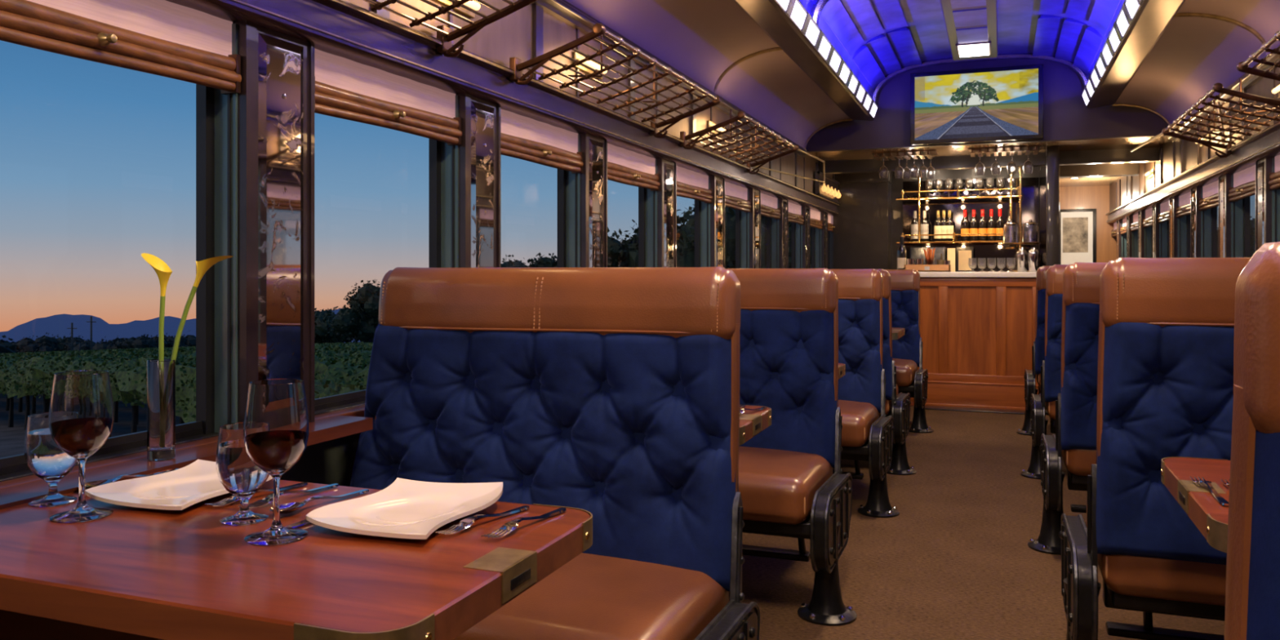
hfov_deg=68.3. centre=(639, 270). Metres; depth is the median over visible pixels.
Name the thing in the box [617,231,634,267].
tree
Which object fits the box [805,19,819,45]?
diffuser
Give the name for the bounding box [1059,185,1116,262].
wall
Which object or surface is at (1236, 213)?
window frames
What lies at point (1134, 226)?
blind
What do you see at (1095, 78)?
diffuser
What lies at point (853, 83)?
diffuser
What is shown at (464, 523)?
fork
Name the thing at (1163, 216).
blind
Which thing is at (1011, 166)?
stemmed glass
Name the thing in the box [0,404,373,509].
window sill
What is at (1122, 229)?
blind
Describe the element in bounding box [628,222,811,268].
tree
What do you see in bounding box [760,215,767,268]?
window
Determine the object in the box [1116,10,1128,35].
diffuser
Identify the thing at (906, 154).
hanger
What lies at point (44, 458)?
water goblet
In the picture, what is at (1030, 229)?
glass canister
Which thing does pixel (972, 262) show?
cocktail glass
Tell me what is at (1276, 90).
wall sconce
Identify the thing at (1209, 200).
blind
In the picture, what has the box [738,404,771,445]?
dining table
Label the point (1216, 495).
fork
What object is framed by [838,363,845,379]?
dining table
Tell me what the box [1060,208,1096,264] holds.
framed photograph
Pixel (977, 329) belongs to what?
bar counter
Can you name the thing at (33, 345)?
tree
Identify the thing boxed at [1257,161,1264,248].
wall mirror
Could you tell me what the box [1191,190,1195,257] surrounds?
wall mirror
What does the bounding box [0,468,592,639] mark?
dining table
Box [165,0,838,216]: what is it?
trim
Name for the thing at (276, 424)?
wine glass
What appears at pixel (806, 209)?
wall mirror
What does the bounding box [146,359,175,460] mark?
bud vase
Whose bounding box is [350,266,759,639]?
bench
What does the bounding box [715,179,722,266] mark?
wall mirror
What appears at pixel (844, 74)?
diffuser
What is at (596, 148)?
wall mirror
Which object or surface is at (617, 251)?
tree
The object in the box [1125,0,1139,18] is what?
diffuser
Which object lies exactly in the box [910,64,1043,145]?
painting
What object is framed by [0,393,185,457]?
ground
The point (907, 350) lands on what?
bench
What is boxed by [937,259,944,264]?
metal cup
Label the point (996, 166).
stemmed glass
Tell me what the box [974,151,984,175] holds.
stemmed glass
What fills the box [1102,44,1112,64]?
diffuser
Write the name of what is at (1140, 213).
wall mirror
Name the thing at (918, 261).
metal cup
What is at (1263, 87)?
trim
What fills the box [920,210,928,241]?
wine bottle
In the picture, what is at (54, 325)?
mountain range
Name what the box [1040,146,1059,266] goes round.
wall partition
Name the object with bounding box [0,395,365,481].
trim
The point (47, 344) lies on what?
tree
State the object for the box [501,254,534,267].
tree
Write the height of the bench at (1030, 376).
1.151 m
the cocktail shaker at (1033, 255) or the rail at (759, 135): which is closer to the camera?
the rail at (759, 135)
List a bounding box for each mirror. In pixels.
[257,32,303,380]
[471,101,494,267]
[589,138,603,267]
[664,163,673,267]
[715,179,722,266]
[754,191,759,268]
[782,200,786,268]
[805,208,808,268]
[824,213,826,267]
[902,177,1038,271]
[1039,155,1046,266]
[1117,222,1118,258]
[1127,217,1128,257]
[1138,213,1140,257]
[1152,206,1155,257]
[1170,199,1173,257]
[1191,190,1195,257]
[1219,177,1224,257]
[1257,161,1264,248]
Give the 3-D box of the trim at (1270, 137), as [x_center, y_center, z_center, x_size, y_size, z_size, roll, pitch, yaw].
[3.039,-0.602,4.513,0.158,0.113,13.800,0,0,21]
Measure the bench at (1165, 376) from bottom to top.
1.151 m
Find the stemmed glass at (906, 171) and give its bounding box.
[902,157,911,179]
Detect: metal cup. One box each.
[906,258,915,264]
[915,258,924,264]
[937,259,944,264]
[943,260,950,264]
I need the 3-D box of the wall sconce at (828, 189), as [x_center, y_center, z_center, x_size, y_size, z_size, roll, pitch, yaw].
[1.787,-0.765,8.844,0.077,0.210,1.200,0,0,21]
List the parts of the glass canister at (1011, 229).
lid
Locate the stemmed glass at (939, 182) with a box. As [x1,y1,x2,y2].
[934,178,942,197]
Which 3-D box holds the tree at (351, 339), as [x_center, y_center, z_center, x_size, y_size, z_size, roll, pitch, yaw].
[-38.777,8.763,120.905,7.067,5.812,7.862,0,0,21]
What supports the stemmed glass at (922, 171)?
hanging from the hanger at (906, 154)
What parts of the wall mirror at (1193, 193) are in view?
glass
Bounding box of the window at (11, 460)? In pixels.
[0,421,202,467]
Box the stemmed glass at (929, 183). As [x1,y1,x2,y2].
[924,179,933,197]
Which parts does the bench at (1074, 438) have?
seat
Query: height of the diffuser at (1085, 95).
0.078 m
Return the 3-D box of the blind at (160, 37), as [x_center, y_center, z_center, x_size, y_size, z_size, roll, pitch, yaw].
[-1.000,-0.465,1.748,0.074,0.160,0.677,0,0,21]
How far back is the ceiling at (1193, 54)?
5.03 m
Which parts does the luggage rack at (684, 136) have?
stay rod, long rod, stay rod, rail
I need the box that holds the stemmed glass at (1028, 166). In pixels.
[1022,149,1033,173]
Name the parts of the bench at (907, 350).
seat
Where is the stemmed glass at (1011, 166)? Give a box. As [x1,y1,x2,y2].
[1007,150,1017,174]
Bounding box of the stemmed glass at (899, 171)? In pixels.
[894,155,903,178]
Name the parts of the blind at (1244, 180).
pull knob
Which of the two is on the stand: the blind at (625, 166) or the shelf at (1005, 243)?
the shelf at (1005, 243)
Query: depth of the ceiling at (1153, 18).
5.07 m
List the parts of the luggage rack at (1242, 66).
rail, long rod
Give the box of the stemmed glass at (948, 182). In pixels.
[945,178,953,196]
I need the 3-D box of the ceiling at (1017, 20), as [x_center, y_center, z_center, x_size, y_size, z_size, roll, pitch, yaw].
[0.946,-1.475,2.957,1.600,0.350,9.400,0,0,21]
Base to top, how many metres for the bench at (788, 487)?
1.128 m
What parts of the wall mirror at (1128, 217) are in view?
glass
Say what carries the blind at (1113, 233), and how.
attached to the wall
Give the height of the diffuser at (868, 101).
0.078 m
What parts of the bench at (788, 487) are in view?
seat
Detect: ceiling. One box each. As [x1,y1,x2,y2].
[565,0,850,148]
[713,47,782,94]
[733,0,877,120]
[799,0,1124,96]
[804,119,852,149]
[808,136,1169,186]
[1086,0,1185,108]
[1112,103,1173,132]
[1115,0,1279,126]
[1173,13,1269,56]
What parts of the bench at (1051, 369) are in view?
seat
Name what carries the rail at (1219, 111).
attached to the wall
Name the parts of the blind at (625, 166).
pull knob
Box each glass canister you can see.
[1003,220,1018,243]
[1022,219,1038,242]
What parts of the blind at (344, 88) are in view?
pull knob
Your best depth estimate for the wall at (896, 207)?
9.39 m
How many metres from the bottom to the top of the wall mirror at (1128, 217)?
0.850 m
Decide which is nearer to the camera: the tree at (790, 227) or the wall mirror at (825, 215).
the wall mirror at (825, 215)
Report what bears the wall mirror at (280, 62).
attached to the window frames at (227, 125)
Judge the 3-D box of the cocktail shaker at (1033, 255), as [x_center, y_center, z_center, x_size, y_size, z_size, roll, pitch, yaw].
[3.245,-0.090,7.774,0.092,0.203,0.092,0,0,21]
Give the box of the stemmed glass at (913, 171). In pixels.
[909,154,918,177]
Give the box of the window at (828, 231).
[827,231,829,269]
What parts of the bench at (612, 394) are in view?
seat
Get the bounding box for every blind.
[0,0,241,94]
[314,48,462,145]
[501,109,583,173]
[607,143,660,191]
[676,165,712,203]
[724,181,751,212]
[760,192,781,219]
[788,201,804,224]
[809,208,822,229]
[827,214,835,232]
[1111,222,1116,236]
[1120,217,1126,234]
[1130,213,1137,231]
[1142,208,1151,227]
[1157,200,1168,223]
[1175,191,1191,217]
[1198,180,1217,210]
[1227,164,1255,202]
[1268,155,1279,190]
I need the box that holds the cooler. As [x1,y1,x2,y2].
[910,246,946,264]
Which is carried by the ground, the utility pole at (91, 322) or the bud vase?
the utility pole at (91, 322)
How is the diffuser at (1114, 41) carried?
attached to the light strip at (1129, 10)
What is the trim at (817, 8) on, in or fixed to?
attached to the wall at (1066, 117)
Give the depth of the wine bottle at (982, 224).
8.88 m
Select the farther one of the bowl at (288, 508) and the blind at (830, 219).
the blind at (830, 219)
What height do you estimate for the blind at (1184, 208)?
0.160 m
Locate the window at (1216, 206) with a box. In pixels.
[1216,206,1217,257]
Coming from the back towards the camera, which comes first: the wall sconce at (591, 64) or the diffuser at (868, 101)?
the diffuser at (868, 101)
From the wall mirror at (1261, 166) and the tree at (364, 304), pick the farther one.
the tree at (364, 304)
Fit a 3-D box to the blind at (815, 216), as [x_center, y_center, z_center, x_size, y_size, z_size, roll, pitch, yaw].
[1.580,-0.465,8.513,0.074,0.160,0.677,0,0,21]
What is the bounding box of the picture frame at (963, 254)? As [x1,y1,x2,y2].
[956,247,973,271]
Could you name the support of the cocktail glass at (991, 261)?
on the bar counter
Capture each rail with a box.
[750,132,825,182]
[1130,102,1225,151]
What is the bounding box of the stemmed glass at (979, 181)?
[975,177,983,195]
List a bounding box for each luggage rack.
[363,0,537,57]
[509,23,721,137]
[680,109,799,174]
[1161,78,1279,157]
[1236,31,1279,80]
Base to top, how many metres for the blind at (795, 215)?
0.160 m
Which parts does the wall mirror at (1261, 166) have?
glass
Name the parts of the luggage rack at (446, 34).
long rod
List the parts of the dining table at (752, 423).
latch plate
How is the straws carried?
in the glass at (929, 260)
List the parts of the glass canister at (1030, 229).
lid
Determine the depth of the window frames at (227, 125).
2.26 m
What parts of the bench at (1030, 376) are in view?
seat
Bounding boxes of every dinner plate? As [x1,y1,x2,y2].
[84,459,271,510]
[306,477,502,539]
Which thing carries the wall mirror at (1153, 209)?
attached to the window frames at (1236, 213)
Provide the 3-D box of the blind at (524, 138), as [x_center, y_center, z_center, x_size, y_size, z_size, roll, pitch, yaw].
[-0.355,-0.465,3.440,0.074,0.160,0.677,0,0,21]
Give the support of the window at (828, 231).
in the window frames at (227, 125)
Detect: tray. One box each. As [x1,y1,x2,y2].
[904,264,951,271]
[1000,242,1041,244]
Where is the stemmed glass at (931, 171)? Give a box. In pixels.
[926,155,935,178]
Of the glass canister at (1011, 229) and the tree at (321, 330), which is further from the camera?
the tree at (321, 330)
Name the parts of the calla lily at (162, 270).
stem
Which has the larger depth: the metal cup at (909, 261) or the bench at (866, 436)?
the metal cup at (909, 261)
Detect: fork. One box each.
[204,481,307,506]
[238,483,338,507]
[434,505,528,534]
[480,507,566,538]
[739,406,766,414]
[1190,475,1228,505]
[1221,479,1230,485]
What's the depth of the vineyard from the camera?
21.30 m
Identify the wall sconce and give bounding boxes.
[434,0,480,18]
[573,51,607,79]
[707,120,725,137]
[814,171,840,204]
[1144,168,1154,178]
[1195,133,1210,146]
[1271,84,1279,97]
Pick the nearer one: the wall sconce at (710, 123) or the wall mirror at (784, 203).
the wall sconce at (710, 123)
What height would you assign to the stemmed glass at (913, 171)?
0.185 m
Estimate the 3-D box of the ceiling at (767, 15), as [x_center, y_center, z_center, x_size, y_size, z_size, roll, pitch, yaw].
[0.137,-1.251,3.201,0.215,0.118,9.280,0,0,21]
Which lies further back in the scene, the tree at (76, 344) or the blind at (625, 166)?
the tree at (76, 344)
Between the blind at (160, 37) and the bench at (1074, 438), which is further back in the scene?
the bench at (1074, 438)
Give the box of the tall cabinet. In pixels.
[1059,202,1060,264]
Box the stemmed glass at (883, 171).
[879,155,888,178]
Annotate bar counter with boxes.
[910,271,1038,410]
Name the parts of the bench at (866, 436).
seat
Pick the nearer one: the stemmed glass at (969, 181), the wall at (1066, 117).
the wall at (1066, 117)
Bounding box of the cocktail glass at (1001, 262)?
[996,257,1005,271]
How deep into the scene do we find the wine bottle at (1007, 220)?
8.80 m
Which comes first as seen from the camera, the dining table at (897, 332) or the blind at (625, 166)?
the blind at (625, 166)
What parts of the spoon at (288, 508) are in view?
handle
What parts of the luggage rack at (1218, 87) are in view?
rail, long rod, stay rod, stay rod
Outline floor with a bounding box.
[728,405,1224,639]
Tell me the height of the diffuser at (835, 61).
0.078 m
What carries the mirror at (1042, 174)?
attached to the wall partition at (1052, 153)
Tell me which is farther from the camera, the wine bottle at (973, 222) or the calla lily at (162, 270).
the wine bottle at (973, 222)
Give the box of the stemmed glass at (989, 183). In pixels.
[985,177,994,195]
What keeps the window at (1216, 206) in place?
in the wall
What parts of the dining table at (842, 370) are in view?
latch plate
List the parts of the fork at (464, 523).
handle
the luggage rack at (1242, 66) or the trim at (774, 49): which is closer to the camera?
the luggage rack at (1242, 66)
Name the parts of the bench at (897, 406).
seat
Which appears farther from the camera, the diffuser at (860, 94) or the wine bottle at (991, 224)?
the wine bottle at (991, 224)
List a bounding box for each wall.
[805,58,1168,152]
[829,166,1039,269]
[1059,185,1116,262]
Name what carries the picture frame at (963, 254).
on the countertop
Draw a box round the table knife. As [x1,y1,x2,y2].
[284,519,310,527]
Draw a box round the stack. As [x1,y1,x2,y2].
[946,248,955,271]
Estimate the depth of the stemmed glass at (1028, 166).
7.50 m
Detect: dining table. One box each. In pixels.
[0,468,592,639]
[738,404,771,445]
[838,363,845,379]
[892,327,905,339]
[1160,457,1231,553]
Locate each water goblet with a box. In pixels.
[24,412,77,506]
[216,422,269,525]
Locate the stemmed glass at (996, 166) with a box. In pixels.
[991,151,1000,174]
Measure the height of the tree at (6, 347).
4.306 m
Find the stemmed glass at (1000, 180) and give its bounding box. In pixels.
[995,177,1004,195]
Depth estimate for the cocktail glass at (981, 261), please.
7.89 m
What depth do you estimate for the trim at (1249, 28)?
4.42 m
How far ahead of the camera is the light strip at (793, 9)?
5.31 m
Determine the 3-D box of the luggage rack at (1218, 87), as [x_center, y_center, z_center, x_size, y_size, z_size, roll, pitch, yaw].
[2.802,-0.741,4.539,0.332,0.259,1.390,0,0,21]
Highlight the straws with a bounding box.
[923,248,935,257]
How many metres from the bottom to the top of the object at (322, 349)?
7.855 m
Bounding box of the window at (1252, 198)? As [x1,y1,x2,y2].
[1248,195,1255,257]
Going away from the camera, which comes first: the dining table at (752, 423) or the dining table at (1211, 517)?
the dining table at (1211, 517)
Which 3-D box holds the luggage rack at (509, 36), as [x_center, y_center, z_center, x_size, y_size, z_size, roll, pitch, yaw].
[-0.043,-0.824,4.351,0.120,0.332,11.300,0,0,21]
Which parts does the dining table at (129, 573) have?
latch plate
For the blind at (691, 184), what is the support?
attached to the window frames at (227, 125)
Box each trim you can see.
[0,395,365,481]
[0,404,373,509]
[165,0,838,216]
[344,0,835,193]
[373,0,834,190]
[810,0,1088,102]
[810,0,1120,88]
[818,147,1159,177]
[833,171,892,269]
[924,405,1025,414]
[1106,120,1279,223]
[1109,66,1279,211]
[1115,45,1279,208]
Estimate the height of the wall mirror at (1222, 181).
0.850 m
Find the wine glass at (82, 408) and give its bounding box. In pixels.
[48,369,114,522]
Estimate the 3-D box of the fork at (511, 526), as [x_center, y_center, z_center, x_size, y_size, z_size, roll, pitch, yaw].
[-0.162,0.361,1.367,0.024,0.013,0.190,0,0,29]
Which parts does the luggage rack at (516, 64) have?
stay rod, long rod, stay rod, rail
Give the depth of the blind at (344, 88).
2.55 m
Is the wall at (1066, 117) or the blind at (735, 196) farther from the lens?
the wall at (1066, 117)
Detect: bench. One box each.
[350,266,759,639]
[725,267,856,626]
[829,268,899,517]
[875,268,916,475]
[884,269,933,433]
[1016,266,1049,435]
[1020,264,1068,479]
[1027,262,1106,555]
[1058,257,1251,639]
[1224,241,1279,639]
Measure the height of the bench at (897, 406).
1.128 m
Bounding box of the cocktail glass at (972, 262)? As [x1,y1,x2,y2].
[968,257,977,271]
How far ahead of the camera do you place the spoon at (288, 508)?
1.46 m
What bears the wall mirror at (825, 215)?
attached to the window frames at (227, 125)
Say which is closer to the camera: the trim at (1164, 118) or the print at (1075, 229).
the trim at (1164, 118)
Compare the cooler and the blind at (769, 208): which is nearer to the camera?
the blind at (769, 208)
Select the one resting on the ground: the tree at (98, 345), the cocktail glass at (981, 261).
the tree at (98, 345)
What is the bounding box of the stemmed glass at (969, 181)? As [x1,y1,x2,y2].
[964,177,973,196]
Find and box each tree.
[0,335,21,353]
[0,337,40,352]
[16,332,67,351]
[54,333,87,350]
[63,342,95,351]
[73,335,128,350]
[88,337,128,350]
[110,333,171,349]
[156,330,195,347]
[314,307,346,343]
[322,279,380,342]
[333,335,355,342]
[346,315,377,343]
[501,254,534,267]
[524,252,557,267]
[607,219,681,267]
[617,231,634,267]
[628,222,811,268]
[676,204,735,268]
[788,225,811,257]
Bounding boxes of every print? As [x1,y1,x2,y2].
[958,250,971,270]
[1062,217,1088,252]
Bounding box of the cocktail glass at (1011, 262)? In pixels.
[1006,257,1015,271]
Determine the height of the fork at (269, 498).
0.013 m
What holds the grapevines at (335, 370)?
on the ground
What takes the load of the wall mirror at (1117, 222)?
attached to the window frames at (1236, 213)
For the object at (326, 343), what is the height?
6.786 m
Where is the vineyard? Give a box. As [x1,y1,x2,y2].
[0,349,367,437]
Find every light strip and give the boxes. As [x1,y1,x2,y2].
[773,0,878,119]
[1080,0,1144,107]
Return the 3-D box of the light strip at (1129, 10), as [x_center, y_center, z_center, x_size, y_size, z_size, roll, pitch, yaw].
[1.641,-1.247,2.684,0.043,0.099,9.155,0,0,21]
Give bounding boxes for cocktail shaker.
[1016,247,1027,271]
[1027,247,1039,271]
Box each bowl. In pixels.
[77,479,114,489]
[269,502,306,514]
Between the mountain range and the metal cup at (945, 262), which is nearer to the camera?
the metal cup at (945, 262)
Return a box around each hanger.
[871,149,937,160]
[968,145,1040,156]
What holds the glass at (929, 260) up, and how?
in the tray at (920, 268)
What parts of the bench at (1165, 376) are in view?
seat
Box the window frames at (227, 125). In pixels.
[195,21,827,486]
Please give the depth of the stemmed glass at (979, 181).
8.86 m
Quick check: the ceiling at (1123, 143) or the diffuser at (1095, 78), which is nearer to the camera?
the diffuser at (1095, 78)
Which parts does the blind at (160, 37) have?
pull knob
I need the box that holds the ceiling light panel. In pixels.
[955,41,991,57]
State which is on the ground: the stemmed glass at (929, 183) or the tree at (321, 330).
the tree at (321, 330)
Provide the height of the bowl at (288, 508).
0.010 m
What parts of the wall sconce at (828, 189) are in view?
globe, globe, globe, globe, globe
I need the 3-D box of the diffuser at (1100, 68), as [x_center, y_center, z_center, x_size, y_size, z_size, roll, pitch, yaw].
[2.822,-1.249,5.774,0.031,0.078,0.290,0,0,21]
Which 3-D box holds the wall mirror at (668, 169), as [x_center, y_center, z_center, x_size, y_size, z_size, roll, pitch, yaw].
[0.148,-0.105,4.706,0.011,0.850,0.146,0,0,21]
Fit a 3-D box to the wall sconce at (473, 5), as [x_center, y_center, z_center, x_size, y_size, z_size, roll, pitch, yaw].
[-0.548,-0.810,2.799,0.042,0.060,0.260,0,0,21]
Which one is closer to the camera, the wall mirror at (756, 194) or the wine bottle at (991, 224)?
the wall mirror at (756, 194)
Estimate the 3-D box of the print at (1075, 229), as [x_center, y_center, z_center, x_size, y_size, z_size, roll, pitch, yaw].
[5.102,-0.415,11.064,0.270,0.410,0.002,0,0,21]
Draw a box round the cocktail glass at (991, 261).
[987,257,995,271]
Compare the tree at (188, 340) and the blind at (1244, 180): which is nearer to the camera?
the blind at (1244, 180)
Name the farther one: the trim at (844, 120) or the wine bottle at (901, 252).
the wine bottle at (901, 252)
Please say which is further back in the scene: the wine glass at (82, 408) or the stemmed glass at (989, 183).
the stemmed glass at (989, 183)
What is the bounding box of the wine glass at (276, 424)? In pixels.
[243,378,309,545]
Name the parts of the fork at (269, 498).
handle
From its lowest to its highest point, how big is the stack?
0.240 m
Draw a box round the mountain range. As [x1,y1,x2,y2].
[0,308,360,343]
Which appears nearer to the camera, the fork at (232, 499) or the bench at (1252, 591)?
the bench at (1252, 591)
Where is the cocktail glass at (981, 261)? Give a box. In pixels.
[977,257,986,271]
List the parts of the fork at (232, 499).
handle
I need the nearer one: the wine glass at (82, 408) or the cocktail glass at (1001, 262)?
the wine glass at (82, 408)
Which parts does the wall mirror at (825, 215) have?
glass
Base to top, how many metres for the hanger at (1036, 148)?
0.038 m
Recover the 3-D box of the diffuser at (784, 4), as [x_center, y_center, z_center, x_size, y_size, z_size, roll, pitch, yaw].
[0.641,-1.249,4.261,0.031,0.078,0.290,0,0,21]
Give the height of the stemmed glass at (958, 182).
0.185 m
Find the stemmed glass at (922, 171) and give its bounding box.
[918,155,927,177]
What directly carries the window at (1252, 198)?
in the wall
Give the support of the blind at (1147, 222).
attached to the wall
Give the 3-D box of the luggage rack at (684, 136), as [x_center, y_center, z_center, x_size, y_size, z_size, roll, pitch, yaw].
[0.604,-0.741,5.346,0.332,0.259,1.390,0,0,21]
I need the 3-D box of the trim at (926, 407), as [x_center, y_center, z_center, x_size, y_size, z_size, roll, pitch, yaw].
[2.710,1.114,7.528,0.900,0.012,0.160,0,0,21]
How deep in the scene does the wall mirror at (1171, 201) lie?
7.04 m
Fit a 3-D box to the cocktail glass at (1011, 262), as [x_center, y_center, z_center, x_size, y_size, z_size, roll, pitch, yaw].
[3.080,-0.046,7.837,0.068,0.115,0.068,0,0,21]
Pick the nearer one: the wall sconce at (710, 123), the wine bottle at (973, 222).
the wall sconce at (710, 123)
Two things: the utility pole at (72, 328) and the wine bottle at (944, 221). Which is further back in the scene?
the utility pole at (72, 328)
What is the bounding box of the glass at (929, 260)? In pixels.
[924,257,934,264]
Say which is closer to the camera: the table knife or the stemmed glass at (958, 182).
the table knife
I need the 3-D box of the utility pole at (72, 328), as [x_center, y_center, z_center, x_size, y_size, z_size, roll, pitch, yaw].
[-60.828,9.110,101.113,1.400,7.020,0.173,0,0,21]
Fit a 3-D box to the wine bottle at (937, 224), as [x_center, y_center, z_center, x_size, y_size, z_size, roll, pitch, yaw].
[2.858,-0.425,9.046,0.075,0.300,0.075,0,0,21]
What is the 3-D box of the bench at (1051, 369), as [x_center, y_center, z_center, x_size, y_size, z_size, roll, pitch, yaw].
[2.621,0.544,5.043,1.095,1.151,0.628,0,0,21]
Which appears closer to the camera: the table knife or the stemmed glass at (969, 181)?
the table knife
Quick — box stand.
[1000,167,1041,271]
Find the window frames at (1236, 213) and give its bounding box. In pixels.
[1116,156,1279,258]
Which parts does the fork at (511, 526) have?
handle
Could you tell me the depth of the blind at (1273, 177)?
4.47 m
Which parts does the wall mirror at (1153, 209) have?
glass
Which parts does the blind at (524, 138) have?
pull knob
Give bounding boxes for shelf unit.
[896,174,1019,244]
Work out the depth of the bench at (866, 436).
4.66 m
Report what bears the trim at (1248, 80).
attached to the wall
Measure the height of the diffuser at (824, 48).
0.078 m
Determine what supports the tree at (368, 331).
on the ground
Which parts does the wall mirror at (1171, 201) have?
glass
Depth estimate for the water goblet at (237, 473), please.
1.37 m
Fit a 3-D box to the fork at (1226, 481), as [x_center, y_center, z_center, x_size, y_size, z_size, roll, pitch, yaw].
[0.986,0.361,1.545,0.024,0.013,0.190,0,0,19]
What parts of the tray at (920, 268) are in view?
label plate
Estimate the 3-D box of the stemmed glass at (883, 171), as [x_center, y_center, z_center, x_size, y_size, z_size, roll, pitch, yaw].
[2.041,-0.866,7.912,0.074,0.185,0.074,0,0,21]
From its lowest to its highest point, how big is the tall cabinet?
1.870 m
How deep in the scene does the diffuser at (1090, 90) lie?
6.48 m
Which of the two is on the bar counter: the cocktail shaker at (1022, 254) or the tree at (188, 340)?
the cocktail shaker at (1022, 254)
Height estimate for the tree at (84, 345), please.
3.910 m
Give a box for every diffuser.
[776,0,789,10]
[791,0,806,29]
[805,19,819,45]
[818,35,831,59]
[829,51,840,72]
[839,64,849,83]
[848,75,857,93]
[856,85,865,102]
[863,94,871,110]
[870,102,877,117]
[1082,90,1088,105]
[1086,80,1094,97]
[1091,70,1099,87]
[1096,57,1105,76]
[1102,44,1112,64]
[1109,28,1119,51]
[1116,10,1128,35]
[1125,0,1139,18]
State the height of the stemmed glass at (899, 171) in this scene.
0.185 m
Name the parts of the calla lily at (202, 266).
stem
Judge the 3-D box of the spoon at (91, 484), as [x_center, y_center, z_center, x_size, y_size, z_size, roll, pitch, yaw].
[-0.888,0.361,1.649,0.036,0.014,0.190,0,0,25]
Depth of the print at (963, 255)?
8.93 m
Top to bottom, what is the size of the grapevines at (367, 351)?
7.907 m
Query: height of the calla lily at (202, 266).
0.371 m
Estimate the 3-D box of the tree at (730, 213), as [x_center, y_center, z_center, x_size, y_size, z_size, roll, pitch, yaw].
[2.175,1.106,34.888,6.442,7.740,7.071,0,0,21]
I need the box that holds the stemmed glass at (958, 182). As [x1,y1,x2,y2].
[955,177,963,196]
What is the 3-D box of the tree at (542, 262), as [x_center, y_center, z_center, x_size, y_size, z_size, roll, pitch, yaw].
[-4.433,2.445,45.935,5.567,6.787,4.740,0,0,21]
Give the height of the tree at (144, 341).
4.075 m
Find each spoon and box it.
[77,468,178,489]
[269,488,368,514]
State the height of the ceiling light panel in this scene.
0.018 m
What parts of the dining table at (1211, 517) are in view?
latch plate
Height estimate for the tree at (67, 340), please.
4.481 m
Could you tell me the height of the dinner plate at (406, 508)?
0.035 m
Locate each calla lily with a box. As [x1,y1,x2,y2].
[141,253,172,360]
[170,255,233,359]
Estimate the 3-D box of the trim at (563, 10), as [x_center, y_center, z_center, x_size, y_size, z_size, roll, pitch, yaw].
[0.032,-0.828,4.306,0.050,0.340,11.270,0,0,21]
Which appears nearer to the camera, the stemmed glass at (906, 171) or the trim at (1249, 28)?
the trim at (1249, 28)
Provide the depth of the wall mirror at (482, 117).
3.00 m
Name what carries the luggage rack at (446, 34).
attached to the window frames at (227, 125)
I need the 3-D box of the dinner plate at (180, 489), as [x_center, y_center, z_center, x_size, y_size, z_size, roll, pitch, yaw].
[-0.746,0.353,1.567,0.222,0.035,0.263,0,0,21]
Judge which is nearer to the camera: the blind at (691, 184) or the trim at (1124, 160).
the blind at (691, 184)
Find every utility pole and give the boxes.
[66,322,76,351]
[86,315,96,350]
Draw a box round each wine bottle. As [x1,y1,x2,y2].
[897,236,906,269]
[911,210,918,241]
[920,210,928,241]
[933,210,941,241]
[941,209,946,241]
[946,209,953,240]
[960,209,968,240]
[969,209,977,240]
[977,208,986,240]
[986,208,995,240]
[995,208,1004,240]
[1005,208,1013,222]
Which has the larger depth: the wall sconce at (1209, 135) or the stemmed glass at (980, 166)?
the stemmed glass at (980, 166)

